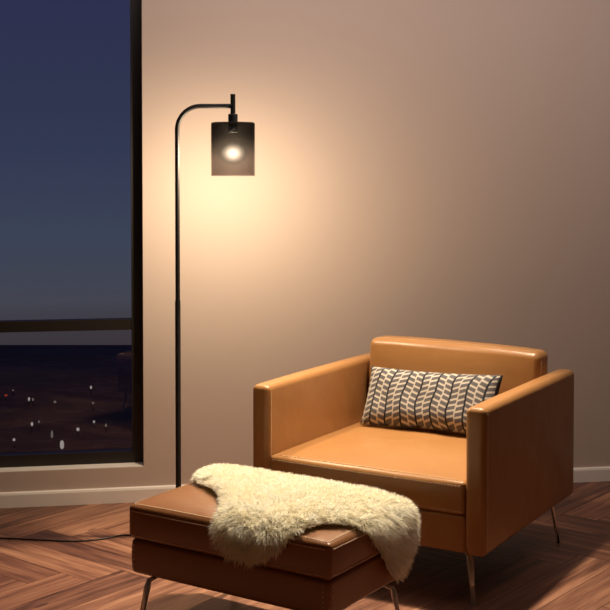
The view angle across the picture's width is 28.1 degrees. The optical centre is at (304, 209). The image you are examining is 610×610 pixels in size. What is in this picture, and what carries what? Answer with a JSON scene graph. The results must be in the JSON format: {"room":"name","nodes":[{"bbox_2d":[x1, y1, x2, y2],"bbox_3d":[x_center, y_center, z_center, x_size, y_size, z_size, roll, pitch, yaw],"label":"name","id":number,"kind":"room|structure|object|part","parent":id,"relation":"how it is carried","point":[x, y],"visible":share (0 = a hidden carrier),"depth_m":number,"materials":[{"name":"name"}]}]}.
{"room":"living room","nodes":[
{"label":"living room","id":0,"kind":"room"},
{"bbox_2d":[0,0,609,491],"bbox_3d":[-0.017,-0.124,5.318,7.600,2.700,0.200,0,2,-10],"label":"wall","id":1,"kind":"structure","parent":0,"point":[437,169],"depth_m":5.26,"materials":[{"name":"beige paint"}]},
{"bbox_2d":[0,0,142,467],"bbox_3d":[-1.712,-0.063,5.033,2.060,2.304,0.055,0,2,-10],"label":"window","id":2,"kind":"structure","parent":1,"relation":"in","point":[135,323],"depth_m":5.17,"materials":[{"name":"brown metal"}]},
{"bbox_3d":[-1.712,0.494,5.051,1.968,0.045,0.047,0,2,-10],"label":"cross rail","id":3,"kind":"part","parent":2,"relation":"part of","materials":[{"name":"brown metal"}]},
{"bbox_2d":[0,462,143,471],"bbox_3d":[-1.702,1.090,5.010,2.060,0.004,0.069,0,2,-10],"label":"windowsill","id":4,"kind":"structure","parent":1,"relation":"attached to","point":[134,464],"depth_m":5.12,"materials":[{"name":"white paint"}]},
{"bbox_2d":[0,466,609,507],"bbox_3d":[0.001,1.197,5.257,7.200,0.063,0.014,0,2,-10],"label":"baseboard","id":5,"kind":"structure","parent":1,"relation":"attached to","point":[585,474],"depth_m":5.10,"materials":[{"name":"white paint"}]},
{"bbox_2d":[0,481,609,609],"bbox_3d":[0.704,1.427,1.077,7.600,0.120,8.900,0,2,-10],"label":"floor","id":6,"kind":"structure","parent":0,"point":[529,570],"depth_m":4.28,"materials":[{"name":"brown wood"}]},
{"bbox_2d":[0,534,129,541],"bbox_3d":[-1.506,1.244,4.678,1.802,0.006,0.101,0,2,4],"label":"power cord","id":7,"kind":"object","parent":6,"relation":"on","point":[121,534],"visible":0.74,"depth_m":4.60,"materials":[{"name":"black plastic"}]},
{"bbox_2d":[175,94,254,487],"bbox_3d":[-0.398,0.407,4.616,0.418,1.684,0.250,0,2,0],"label":"floor lamp","id":8,"kind":"object","parent":6,"relation":"on","point":[232,138],"visible":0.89,"depth_m":4.59,"materials":[{"name":"black metal"}]},
{"bbox_3d":[-0.272,-0.389,4.590,0.018,0.091,0.019,0,2,0],"label":"stem","id":9,"kind":"part","parent":8,"relation":"part of","materials":[{"name":"black metal"}]},
{"bbox_3d":[-0.272,-0.227,4.595,0.165,0.202,0.165,0,2,0],"label":"lamp shade","id":10,"kind":"part","parent":8,"relation":"part of","materials":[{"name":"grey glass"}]},
{"bbox_2d":[130,481,398,609],"bbox_3d":[-0.111,1.079,3.677,0.781,0.402,0.508,1,2,33],"label":"ottoman","id":11,"kind":"object","parent":6,"relation":"on","point":[324,567],"visible":0.58,"depth_m":3.51,"materials":[{"name":"brown leather"}]},
{"bbox_3d":[-0.465,1.194,3.689,0.102,0.173,0.022,-1,2,-33],"label":"leg","id":12,"kind":"part","parent":11,"relation":"part of","materials":[{"name":"silver metal"}]},
{"bbox_2d":[190,462,421,583],"bbox_3d":[-0.112,0.964,3.686,0.824,0.277,0.570,1,2,33],"label":"fur throw","id":13,"kind":"object","parent":11,"relation":"on","point":[260,510],"visible":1,"depth_m":3.53,"materials":[{"name":"beige fur"}]},
{"bbox_3d":[0.253,1.196,3.618,0.102,0.173,0.022,1,2,21],"label":"leg","id":14,"kind":"part","parent":11,"relation":"part of","materials":[{"name":"silver metal"}]},
{"bbox_2d":[253,336,573,604],"bbox_3d":[0.417,0.888,4.476,0.893,0.732,0.904,1,2,31],"label":"armchair","id":15,"kind":"object","parent":6,"relation":"on","point":[475,490],"visible":0.81,"depth_m":4.29,"materials":[{"name":"brown leather"}]},
{"bbox_3d":[0.068,0.844,4.684,0.078,0.481,0.898,1,2,31],"label":"arm","id":16,"kind":"part","parent":15,"relation":"part of","materials":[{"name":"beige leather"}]},
{"bbox_2d":[270,422,466,514],"bbox_3d":[0.377,0.902,4.408,0.739,0.130,0.745,1,2,31],"label":"seat cushion","id":17,"kind":"object","parent":15,"relation":"on","point":[427,467],"depth_m":4.20,"materials":[{"name":"brown leather"}]},
{"bbox_2d":[360,366,502,433],"bbox_3d":[0.473,0.723,4.612,0.552,0.222,0.161,1,2,30],"label":"throw pillow","id":18,"kind":"object","parent":15,"relation":"on","point":[395,397],"visible":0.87,"depth_m":4.57,"materials":[{"name":"fabric"}]},
{"bbox_3d":[0.373,1.031,4.407,0.741,0.125,0.703,1,2,31],"label":"seat","id":19,"kind":"part","parent":15,"relation":"part of","materials":[{"name":"beige leather"}]},
{"bbox_3d":[0.583,0.713,4.744,0.715,0.395,0.148,1,2,31],"label":"backrest","id":20,"kind":"part","parent":15,"relation":"part of","materials":[{"name":"beige leather"}]},
{"bbox_3d":[0.530,1.190,3.965,0.022,0.163,0.094,-1,2,-19],"label":"leg","id":21,"kind":"part","parent":15,"relation":"part of","materials":[{"name":"silver metal"}]},
{"bbox_3d":[0.769,0.858,4.270,0.078,0.481,0.898,1,2,31],"label":"arm","id":22,"kind":"part","parent":15,"relation":"part of","materials":[{"name":"beige leather"}]},
{"bbox_3d":[0.912,1.170,4.572,0.094,0.163,0.022,0,2,-10],"label":"leg","id":23,"kind":"part","parent":15,"relation":"part of","materials":[{"name":"silver metal"}]},
{"label":"outside","id":24,"kind":"structure","parent":0,"visible":0},
{"bbox_2d":[0,345,131,452],"bbox_3d":[-70.000,36.154,174.292,380.000,1.000,226.000,0,2,0],"label":"ground","id":25,"kind":"structure","parent":24,"point":[47,374],"depth_m":221.05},
{"bbox_2d":[60,440,63,450],"bbox_3d":[-35.100,34.468,176.033,0.594,2.254,0.594,0,2,0],"label":"street light","id":26,"kind":"object","parent":25,"relation":"on","point":[61,441],"visible":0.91,"depth_m":175.81,"materials":[{"name":"white metal"}]}
]}

